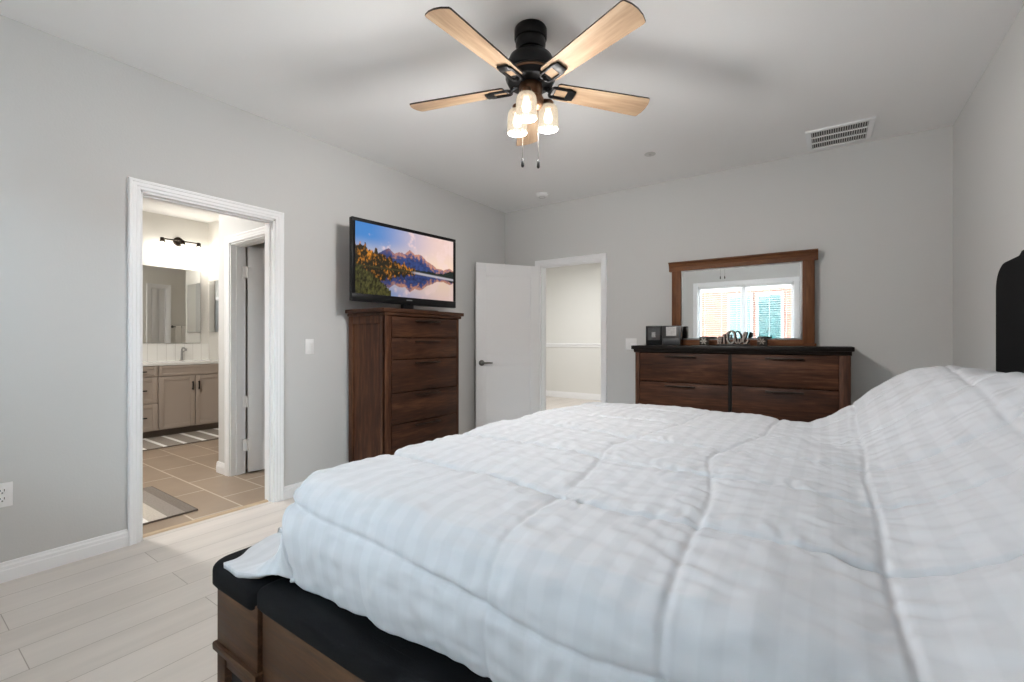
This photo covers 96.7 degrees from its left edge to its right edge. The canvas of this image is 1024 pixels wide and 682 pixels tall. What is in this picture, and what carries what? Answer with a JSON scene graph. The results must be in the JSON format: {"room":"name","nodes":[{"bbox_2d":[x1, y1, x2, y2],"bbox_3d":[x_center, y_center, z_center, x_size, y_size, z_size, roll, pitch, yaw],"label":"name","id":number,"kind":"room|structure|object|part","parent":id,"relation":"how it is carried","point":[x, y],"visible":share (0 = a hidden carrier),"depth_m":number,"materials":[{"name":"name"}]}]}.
{"room":"bedroom","nodes":[
{"label":"bedroom","id":0,"kind":"room"},
{"bbox_2d":[143,211,208,343],"bbox_3d":[-4.789,-0.230,5.639,0.100,2.800,5.000,0,0,35],"label":"wall","id":1,"kind":"structure","parent":0,"point":[155,226],"depth_m":6.08,"materials":[{"name":"white paint"}]},
{"bbox_2d":[143,265,199,342],"bbox_3d":[-4.858,-0.453,5.441,0.011,0.985,1.995,0,0,35],"label":"wall mirror","id":2,"kind":"object","parent":1,"relation":"attached to","point":[171,296],"visible":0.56,"depth_m":5.98,"materials":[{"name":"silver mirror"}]},
{"bbox_2d":[143,344,208,361],"bbox_3d":[-4.854,0.161,5.438,0.021,0.222,2.195,0,0,35],"label":"backsplash","id":3,"kind":"structure","parent":1,"relation":"attached to","point":[151,352],"depth_m":5.99,"materials":[{"name":"white tile"}]},
{"bbox_2d":[159,237,200,253],"bbox_3d":[-4.380,-1.260,6.013,0.145,0.210,0.520,0,0,35],"label":"vanity light","id":4,"kind":"object","parent":1,"relation":"attached to","point":[177,241],"visible":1,"depth_m":6.01,"materials":[{"name":"brown metal"}]},
{"bbox_3d":[-4.483,-1.216,5.834,0.060,0.098,0.060,0,0,35],"label":"bulb","id":5,"kind":"part","parent":4,"relation":"part of","materials":[{"name":"white glass"}]},
{"bbox_3d":[-4.430,-1.305,6.047,0.024,0.120,0.120,0,0,35],"label":"wall plate","id":6,"kind":"part","parent":4,"relation":"part of","materials":[{"name":"brown metal"}]},
{"bbox_2d":[143,198,218,222],"bbox_3d":[-3.269,-1.680,4.584,3.800,0.100,5.200,0,0,35],"label":"ceiling","id":7,"kind":"structure","parent":0,"point":[153,206],"depth_m":5.77,"materials":[{"name":"white paint"}]},
{"bbox_2d":[209,220,218,359],"bbox_3d":[-3.421,-0.230,6.820,0.800,2.800,1.700,0,0,35],"label":"wall","id":8,"kind":"structure","parent":0,"point":[213,226],"depth_m":6.25,"materials":[{"name":"white paint"}]},
{"bbox_2d":[209,280,218,331],"bbox_3d":[-3.926,-0.460,6.128,0.660,0.700,0.011,0,0,35],"label":"wall mirror","id":9,"kind":"object","parent":8,"relation":"attached to","point":[213,285],"visible":0.36,"depth_m":6.22,"materials":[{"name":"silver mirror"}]},
{"bbox_2d":[219,214,264,462],"bbox_3d":[-2.142,-0.230,3.788,1.040,2.800,0.120,0,0,35],"label":"wall","id":10,"kind":"structure","parent":0,"point":[228,225],"depth_m":3.99,"materials":[{"name":"grey paint"}]},
{"bbox_2d":[216,461,224,474],"bbox_3d":[-2.253,1.123,4.411,0.177,0.095,1.045,0,0,35],"label":"baseboard","id":11,"kind":"structure","parent":10,"relation":"attached to","point":[220,467],"depth_m":3.98,"materials":[{"name":"white paint"}]},
{"bbox_2d":[225,226,264,475],"bbox_3d":[-2.095,0.141,3.742,0.846,2.058,0.142,0,0,35],"label":"trim","id":12,"kind":"structure","parent":10,"relation":"attached to","point":[236,244],"depth_m":3.92,"materials":[{"name":"white paint"}]},
{"bbox_2d":[242,246,264,471],"bbox_3d":[-2.082,0.168,4.223,0.745,1.980,0.046,0,0,-43],"label":"door","id":13,"kind":"structure","parent":10,"relation":"in","point":[254,272],"depth_m":4.03,"materials":[{"name":"white paint"}]},
{"bbox_2d":[0,15,504,562],"bbox_3d":[-1.611,-0.255,3.536,0.120,2.850,5.410,0,0,35],"label":"wall","id":14,"kind":"structure","parent":0,"point":[76,121],"depth_m":2.55,"materials":[{"name":"grey paint"}]},
{"bbox_2d":[0,481,12,507],"bbox_3d":[-2.461,0.750,2.196,0.010,0.117,0.072,0,0,35],"label":"wall outlet","id":15,"kind":"object","parent":14,"relation":"attached to","point":[6,489],"visible":1,"depth_m":2.21,"materials":[{"name":"white plastic"}]},
{"bbox_2d":[0,488,6,494],"bbox_3d":[-2.459,0.731,2.195,0.004,0.033,0.033,0,0,35],"label":"receptacle","id":16,"kind":"object","parent":15,"relation":"attached to","point":[3,491],"depth_m":2.20,"materials":[{"name":"white plastic"}]},
{"bbox_2d":[0,496,6,502],"bbox_3d":[-2.459,0.769,2.195,0.004,0.033,0.033,0,0,35],"label":"receptacle","id":17,"kind":"object","parent":15,"relation":"attached to","point":[3,499],"depth_m":2.20,"materials":[{"name":"white plastic"}]},
{"bbox_2d":[0,481,303,583],"bbox_3d":[-1.556,1.123,3.497,0.015,0.095,5.170,0,0,35],"label":"baseboard","id":18,"kind":"structure","parent":14,"relation":"attached to","point":[27,565],"depth_m":2.38,"materials":[{"name":"white paint"}]},
{"bbox_2d":[127,177,283,545],"bbox_3d":[-1.976,0.121,2.991,0.142,2.098,0.900,0,0,35],"label":"trim","id":19,"kind":"structure","parent":14,"relation":"attached to","point":[137,189],"depth_m":2.90,"materials":[{"name":"white paint"}]},
{"bbox_2d":[143,500,268,537],"bbox_3d":[-1.993,1.166,3.003,0.050,0.008,0.756,0,0,35],"label":"threshold","id":20,"kind":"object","parent":14,"relation":"attached to","point":[262,501],"depth_m":2.96,"materials":[{"name":"beige wood"}]},
{"bbox_2d":[305,339,313,353],"bbox_3d":[-1.555,0.050,3.500,0.012,0.117,0.072,0,0,35],"label":"light switch","id":21,"kind":"object","parent":14,"relation":"attached to","point":[309,343],"visible":1,"depth_m":3.50,"materials":[{"name":"white plastic"}]},
{"bbox_2d":[246,242,264,468],"bbox_3d":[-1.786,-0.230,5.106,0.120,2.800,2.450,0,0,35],"label":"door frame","id":22,"kind":"structure","parent":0,"point":[261,245],"depth_m":4.12,"materials":[{"name":"white paint"}]},
{"bbox_2d":[0,396,600,681],"bbox_3d":[-0.438,1.220,4.918,8.070,0.100,9.020,0,0,35],"label":"floor","id":23,"kind":"structure","parent":0,"point":[146,610],"depth_m":2.08,"materials":[{"name":"beige wood"}]},
{"bbox_2d":[143,486,197,524],"bbox_3d":[-2.711,1.163,3.070,0.857,0.012,0.722,0,0,35],"label":"bath mat","id":24,"kind":"object","parent":23,"relation":"on","point":[158,505],"visible":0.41,"depth_m":3.16,"materials":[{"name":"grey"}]},
{"bbox_2d":[143,344,218,438],"bbox_3d":[-4.636,0.610,5.282,0.555,1.120,2.208,0,0,35],"label":"vanity","id":25,"kind":"object","parent":23,"relation":"on","point":[181,383],"visible":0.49,"depth_m":5.70,"materials":[{"name":"beige paint"}]},
{"bbox_3d":[-4.337,0.917,5.307,0.019,0.315,0.330,0,0,35],"label":"drawer","id":26,"kind":"part","parent":25,"relation":"part of","materials":[{"name":"beige paint"}]},
{"bbox_3d":[-4.337,0.598,5.307,0.019,0.305,0.330,0,0,35],"label":"drawer","id":27,"kind":"part","parent":25,"relation":"part of","materials":[{"name":"beige paint"}]},
{"bbox_3d":[-4.337,0.375,5.307,0.019,0.120,0.330,0,0,35],"label":"drawer","id":28,"kind":"part","parent":25,"relation":"part of","materials":[{"name":"beige paint"}]},
{"bbox_3d":[-4.127,0.760,5.609,0.019,0.630,0.375,0,0,35],"label":"door","id":29,"kind":"part","parent":25,"relation":"part of","materials":[{"name":"beige paint"}]},
{"bbox_2d":[143,360,218,365],"bbox_3d":[-4.650,0.290,5.292,0.520,0.036,2.208,0,0,35],"label":"countertop","id":30,"kind":"structure","parent":25,"relation":"on","point":[186,362],"depth_m":5.72,"materials":[{"name":"white stone"}]},
{"bbox_2d":[179,347,186,360],"bbox_3d":[-4.311,0.183,5.965,0.088,0.178,0.164,0,0,-34],"label":"faucet","id":31,"kind":"object","parent":30,"relation":"on","point":[182,348],"depth_m":5.99,"materials":[{"name":"grey metal"}]},
{"bbox_3d":[-3.919,0.760,5.909,0.019,0.630,0.335,0,0,35],"label":"door","id":32,"kind":"part","parent":25,"relation":"part of","materials":[{"name":"beige paint"}]},
{"bbox_2d":[143,428,218,450],"bbox_3d":[-4.086,1.163,5.090,0.692,0.012,1.712,0,0,35],"label":"bath rug","id":33,"kind":"object","parent":23,"relation":"on","point":[152,443],"visible":0.25,"depth_m":5.29,"materials":[{"name":"grey fabric"}]},
{"bbox_2d":[345,307,463,461],"bbox_3d":[-0.905,0.461,3.966,0.488,1.418,0.922,0,0,35],"label":"dresser","id":34,"kind":"object","parent":23,"relation":"on","point":[404,363],"visible":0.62,"depth_m":3.69,"materials":[{"name":"brown wood"}]},
{"bbox_2d":[349,216,455,310],"bbox_3d":[-0.885,-0.604,3.932,0.220,0.710,1.088,0,0,40],"label":"television","id":35,"kind":"object","parent":34,"relation":"on","point":[389,264],"visible":1,"depth_m":3.86,"materials":[{"name":"black plastic"}]},
{"bbox_3d":[-0.727,0.782,3.854,0.018,0.225,0.750,0,0,35],"label":"drawer","id":36,"kind":"part","parent":34,"relation":"part of","materials":[{"name":"brown wood"}]},
{"bbox_3d":[-0.727,0.542,3.854,0.018,0.239,0.750,0,0,35],"label":"drawer","id":37,"kind":"part","parent":34,"relation":"part of","materials":[{"name":"brown wood"}]},
{"bbox_3d":[-0.727,0.287,3.854,0.018,0.255,0.750,0,0,35],"label":"drawer","id":38,"kind":"part","parent":34,"relation":"part of","materials":[{"name":"brown wood"}]},
{"bbox_3d":[-0.727,0.069,3.854,0.018,0.166,0.750,0,0,35],"label":"drawer","id":39,"kind":"part","parent":34,"relation":"part of","materials":[{"name":"brown wood"}]},
{"bbox_3d":[-0.727,-0.103,3.854,0.018,0.162,0.750,0,0,35],"label":"drawer","id":40,"kind":"part","parent":34,"relation":"part of","materials":[{"name":"brown wood"}]},
{"bbox_3d":[-0.711,0.697,3.842,0.027,0.010,0.290,0,0,35],"label":"handle","id":41,"kind":"part","parent":34,"relation":"part of","materials":[{"name":"brown metal"}]},
{"bbox_3d":[-0.711,0.187,3.842,0.027,0.010,0.290,0,0,35],"label":"handle","id":42,"kind":"part","parent":34,"relation":"part of","materials":[{"name":"brown metal"}]},
{"bbox_3d":[-0.711,-0.157,3.842,0.027,0.010,0.290,0,0,35],"label":"handle","id":43,"kind":"part","parent":34,"relation":"part of","materials":[{"name":"brown metal"}]},
{"bbox_3d":[-0.711,0.450,3.842,0.027,0.010,0.290,0,0,35],"label":"handle","id":44,"kind":"part","parent":34,"relation":"part of","materials":[{"name":"brown metal"}]},
{"bbox_2d":[212,250,1023,681],"bbox_3d":[0.599,0.417,1.617,2.252,1.505,2.160,0,0,35],"label":"frame","id":45,"kind":"object","parent":23,"relation":"on","point":[271,629],"visible":0.23,"depth_m":1.18,"materials":[{"name":"brown wood"}]},
{"bbox_3d":[-0.194,0.920,2.168,0.260,0.024,2.118,0,0,35],"label":"footboard moulding","id":46,"kind":"part","parent":45,"relation":"part of","materials":[{"name":"brown wood"}]},
{"bbox_3d":[-0.192,1.021,2.167,0.243,0.178,2.100,0,0,35],"label":"footboard","id":47,"kind":"part","parent":45,"relation":"part of","materials":[{"name":"brown wood"}]},
{"bbox_3d":[-0.192,0.817,2.167,0.243,0.183,2.100,0,0,35],"label":"footboard","id":48,"kind":"part","parent":45,"relation":"part of","materials":[{"name":"brown wood"}]},
{"bbox_2d":[212,546,281,610],"bbox_3d":[-0.207,0.703,2.177,0.289,0.089,2.120,0,0,35],"label":"cushion","id":49,"kind":"object","parent":45,"relation":"on","point":[241,592],"depth_m":1.29,"materials":[{"name":"black fabric"}]},
{"bbox_3d":[0.084,0.885,0.735,1.841,0.330,0.038,0,0,35],"label":"rail","id":50,"kind":"part","parent":45,"relation":"part of","materials":[{"name":"brown wood"}]},
{"bbox_2d":[257,577,491,681],"bbox_3d":[0.113,0.695,0.772,1.836,0.073,0.173,0,0,35],"label":"cushion","id":51,"kind":"object","parent":45,"relation":"on","point":[351,640],"depth_m":1.02,"materials":[{"name":"black fabric"}]},
{"bbox_3d":[1.476,0.367,1.008,0.115,1.405,2.160,0,0,35],"label":"headboard","id":52,"kind":"part","parent":45,"relation":"part of","materials":[{"name":"black fabric"}]},
{"bbox_3d":[0.690,0.674,1.546,1.770,0.487,1.784,0,0,35],"label":"mattress","id":53,"kind":"object","parent":45,"relation":"on","visible":0},
{"bbox_2d":[224,365,1023,681],"bbox_3d":[0.560,0.380,1.644,2.094,0.560,2.139,0,0,35],"label":"comforter","id":54,"kind":"object","parent":53,"relation":"on","point":[880,537],"visible":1,"depth_m":0.91,"materials":[{"name":"white fabric"}]},
{"bbox_2d":[631,345,854,421],"bbox_3d":[1.917,0.610,3.937,1.661,1.120,0.465,0,0,35],"label":"dresser","id":55,"kind":"object","parent":23,"relation":"on","point":[790,383],"visible":0.57,"depth_m":3.68,"materials":[{"name":"brown wood"}]},
{"bbox_2d":[646,326,661,344],"bbox_3d":[1.371,-0.043,4.385,0.150,0.185,0.053,0,0,27],"label":"photo frame","id":56,"kind":"object","parent":55,"relation":"on","point":[653,333],"visible":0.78,"depth_m":4.36,"materials":[{"name":"black plastic"}]},
{"bbox_2d":[648,328,659,339],"bbox_3d":[1.361,-0.059,4.365,0.110,0.115,0.006,0,0,27],"label":"picture","id":57,"kind":"object","parent":56,"relation":"attached to","point":[653,333],"depth_m":4.36},
{"bbox_2d":[662,326,680,344],"bbox_3d":[1.501,-0.043,4.276,0.160,0.183,0.063,0,0,33],"label":"photo frame","id":58,"kind":"object","parent":55,"relation":"on","point":[671,335],"visible":0.84,"depth_m":4.25,"materials":[{"name":"grey"}]},
{"bbox_2d":[666,327,675,335],"bbox_3d":[1.487,-0.081,4.252,0.092,0.084,0.006,0,0,33],"label":"picture","id":59,"kind":"object","parent":58,"relation":"on","point":[670,331],"depth_m":4.25},
{"bbox_3d":[1.486,0.010,4.252,0.156,0.054,0.007,0,0,33],"label":"panel","id":60,"kind":"part","parent":58,"relation":"part of","materials":[{"name":"grey stone"}]},
{"bbox_3d":[1.470,0.408,3.982,0.260,0.012,0.027,0,0,35],"label":"handle","id":61,"kind":"part","parent":55,"relation":"part of","materials":[{"name":"brown metal"}]},
{"bbox_3d":[1.470,0.146,3.982,0.260,0.012,0.027,0,0,35],"label":"handle","id":62,"kind":"part","parent":55,"relation":"part of","materials":[{"name":"brown metal"}]},
{"bbox_3d":[1.492,0.507,3.996,0.748,0.255,0.024,0,0,35],"label":"drawer","id":63,"kind":"part","parent":55,"relation":"part of","materials":[{"name":"brown wood"}]},
{"bbox_3d":[1.492,0.244,3.996,0.748,0.252,0.024,0,0,35],"label":"drawer","id":64,"kind":"part","parent":55,"relation":"part of","materials":[{"name":"brown wood"}]},
{"bbox_2d":[700,337,709,345],"bbox_3d":[1.731,0.009,4.091,0.076,0.080,0.080,0,0,29],"label":"candle holder","id":65,"kind":"object","parent":55,"relation":"on","point":[703,340],"visible":1,"depth_m":4.06,"materials":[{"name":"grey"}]},
{"bbox_2d":[717,330,749,345],"bbox_3d":[1.920,-0.019,3.947,0.262,0.137,0.036,0,0,35],"label":"word sign","id":66,"kind":"object","parent":55,"relation":"on","point":[721,341],"visible":1,"depth_m":3.94,"materials":[{"name":"silver"}]},
{"bbox_2d":[668,249,817,345],"bbox_3d":[2.021,-0.347,4.076,1.200,0.795,0.078,0,0,35],"label":"dresser mirror","id":67,"kind":"object","parent":55,"relation":"on","point":[771,295],"visible":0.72,"depth_m":4.02,"materials":[{"name":"brown wood"}]},
{"bbox_3d":[2.023,-0.331,4.079,0.982,0.661,0.008,0,0,35],"label":"glass","id":68,"kind":"part","parent":67,"relation":"part of","materials":[{"name":"white mirror"}]},
{"bbox_3d":[2.028,0.023,4.087,0.980,0.050,0.043,0,0,35],"label":"rail","id":69,"kind":"part","parent":67,"relation":"part of","materials":[{"name":"wood"}]},
{"bbox_2d":[757,336,766,345],"bbox_3d":[2.107,0.009,3.831,0.076,0.080,0.080,0,0,29],"label":"candle holder","id":70,"kind":"object","parent":55,"relation":"on","point":[761,340],"visible":1,"depth_m":3.80,"materials":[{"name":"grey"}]},
{"bbox_3d":[2.115,0.408,3.534,0.260,0.012,0.027,0,0,35],"label":"handle","id":71,"kind":"part","parent":55,"relation":"part of","materials":[{"name":"brown metal"}]},
{"bbox_3d":[2.115,0.146,3.534,0.260,0.012,0.027,0,0,35],"label":"handle","id":72,"kind":"part","parent":55,"relation":"part of","materials":[{"name":"brown metal"}]},
{"bbox_3d":[2.116,0.507,3.562,0.718,0.255,0.024,0,0,35],"label":"drawer","id":73,"kind":"part","parent":55,"relation":"part of","materials":[{"name":"brown wood"}]},
{"bbox_3d":[2.116,0.244,3.562,0.718,0.252,0.024,0,0,35],"label":"drawer","id":74,"kind":"part","parent":55,"relation":"part of","materials":[{"name":"brown wood"}]},
{"bbox_2d":[0,0,1023,212],"bbox_3d":[0.143,-1.630,2.318,4.150,0.120,5.410,0,0,35],"label":"ceiling","id":75,"kind":"structure","parent":0,"point":[728,84],"depth_m":2.67,"materials":[{"name":"white paint"}]},
{"bbox_2d":[410,0,649,168],"bbox_3d":[0.064,-1.220,2.264,1.292,0.699,1.250,0,0,35],"label":"ceiling fan","id":76,"kind":"object","parent":75,"relation":"hanging from","point":[530,71],"visible":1,"depth_m":2.20,"materials":[{"name":"beige wood"}]},
{"bbox_3d":[-0.289,-1.279,2.426,0.537,0.008,0.140,0,12,18],"label":"blade","id":77,"kind":"part","parent":76,"relation":"part of","materials":[{"name":"brown wood"}]},
{"bbox_3d":[-0.144,-1.279,1.975,0.140,0.008,0.537,15,9,35],"label":"blade","id":78,"kind":"part","parent":76,"relation":"part of","materials":[{"name":"brown wood"}]},
{"bbox_3d":[0.027,-1.137,2.367,0.107,0.122,0.107,0,0,35],"label":"lamp shade","id":79,"kind":"part","parent":76,"relation":"part of","materials":[{"name":"white glass"}]},
{"bbox_3d":[0.054,-1.040,2.304,0.002,0.250,0.002,0,0,35],"label":"pull chain","id":80,"kind":"part","parent":76,"relation":"part of","materials":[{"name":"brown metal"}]},
{"bbox_3d":[0.070,-1.137,2.209,0.107,0.122,0.107,0,0,35],"label":"lamp shade","id":81,"kind":"part","parent":76,"relation":"part of","materials":[{"name":"white glass"}]},
{"bbox_2d":[521,86,532,99],"bbox_3d":[0.070,-1.201,2.209,0.060,0.042,0.060,0,0,35],"label":"socket","id":82,"kind":"object","parent":76,"relation":"attached to","point":[526,90],"depth_m":2.18,"materials":[{"name":"brown"}]},
{"bbox_3d":[0.095,-1.279,2.704,0.140,0.008,0.537,-12,0,0],"label":"blade","id":83,"kind":"part","parent":76,"relation":"part of","materials":[{"name":"brown wood"}]},
{"bbox_2d":[542,99,552,109],"bbox_3d":[0.185,-1.201,2.325,0.060,0.042,0.060,0,0,35],"label":"socket","id":84,"kind":"object","parent":76,"relation":"attached to","point":[547,103],"depth_m":2.29,"materials":[{"name":"brown"}]},
{"bbox_3d":[0.185,-1.137,2.325,0.107,0.122,0.107,0,0,35],"label":"lamp shade","id":85,"kind":"part","parent":76,"relation":"part of","materials":[{"name":"white glass"}]},
{"bbox_3d":[0.330,-1.279,1.973,0.140,0.008,0.537,15,-9,-35],"label":"blade","id":86,"kind":"part","parent":76,"relation":"part of","materials":[{"name":"brown wood"}]},
{"bbox_3d":[0.478,-1.279,2.424,0.537,0.008,0.140,0,-12,-18],"label":"blade","id":87,"kind":"part","parent":76,"relation":"part of","materials":[{"name":"brown wood"}]},
{"bbox_2d":[536,192,547,198],"bbox_3d":[0.323,-1.550,4.893,0.132,0.038,0.132,0,0,35],"label":"smoke detector","id":88,"kind":"object","parent":75,"relation":"attached to","point":[541,195],"visible":1,"depth_m":4.86,"materials":[{"name":"white plastic"}]},
{"bbox_2d":[644,152,655,156],"bbox_3d":[1.165,-1.565,3.841,0.092,0.008,0.092,0,0,35],"label":"sprinkler cover","id":89,"kind":"object","parent":75,"relation":"attached to","point":[648,154],"visible":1,"depth_m":3.84,"materials":[{"name":"grey"}]},
{"bbox_2d":[805,116,875,151],"bbox_3d":[2.497,-1.563,3.477,0.416,0.014,0.416,0,0,35],"label":"ceiling vent","id":90,"kind":"object","parent":75,"relation":"in","point":[854,131],"visible":1,"depth_m":3.46,"materials":[{"name":"white metal"}]},
{"bbox_2d":[546,263,600,393],"bbox_3d":[1.790,-0.200,8.801,4.300,2.740,0.100,0,0,35],"label":"wall","id":91,"kind":"structure","parent":0,"point":[573,293],"depth_m":9.12,"materials":[{"name":"white paint"}]},
{"bbox_2d":[546,390,600,400],"bbox_3d":[1.758,1.110,8.754,4.100,0.120,0.015,0,0,35],"label":"baseboard","id":92,"kind":"structure","parent":91,"relation":"attached to","point":[574,395],"depth_m":9.11,"materials":[{"name":"white paint"}]},
{"bbox_2d":[546,343,600,347],"bbox_3d":[1.752,0.110,8.746,4.100,0.080,0.035,0,0,35],"label":"trim","id":93,"kind":"structure","parent":91,"relation":"attached to","point":[547,344],"depth_m":9.11,"materials":[{"name":"white paint"}]},
{"bbox_2d":[505,125,952,404],"bbox_3d":[1.651,-0.200,4.490,4.150,2.740,0.120,0,0,35],"label":"wall","id":94,"kind":"structure","parent":0,"point":[877,214],"depth_m":3.79,"materials":[{"name":"grey paint"}]},
{"bbox_2d":[475,262,538,427],"bbox_3d":[-0.040,0.150,5.182,0.786,2.015,0.147,0,0,-23],"label":"door","id":95,"kind":"structure","parent":94,"relation":"in","point":[506,296],"depth_m":5.16,"materials":[{"name":"white paint"}]},
{"bbox_3d":[-0.306,0.253,5.071,0.146,0.064,0.147,0,0,-23],"label":"handle","id":96,"kind":"part","parent":95,"relation":"part of","materials":[{"name":"silver metal"}]},
{"bbox_2d":[535,253,606,410],"bbox_3d":[0.675,0.121,5.155,0.893,2.098,0.142,0,0,35],"label":"trim","id":97,"kind":"structure","parent":94,"relation":"attached to","point":[601,258],"depth_m":5.16,"materials":[{"name":"white paint"}]},
{"bbox_2d":[626,338,636,349],"bbox_3d":[1.230,0.042,4.702,0.118,0.117,0.012,0,0,35],"label":"light switch","id":98,"kind":"object","parent":94,"relation":"attached to","point":[629,341],"visible":0.8,"depth_m":4.71,"materials":[{"name":"white plastic"}]},
{"bbox_2d":[953,4,1023,370],"bbox_3d":[1.763,-0.200,1.119,0.120,2.740,5.290,0,0,35],"label":"wall","id":99,"kind":"structure","parent":0,"point":[988,132],"depth_m":2.62,"materials":[{"name":"grey paint"}]}
]}

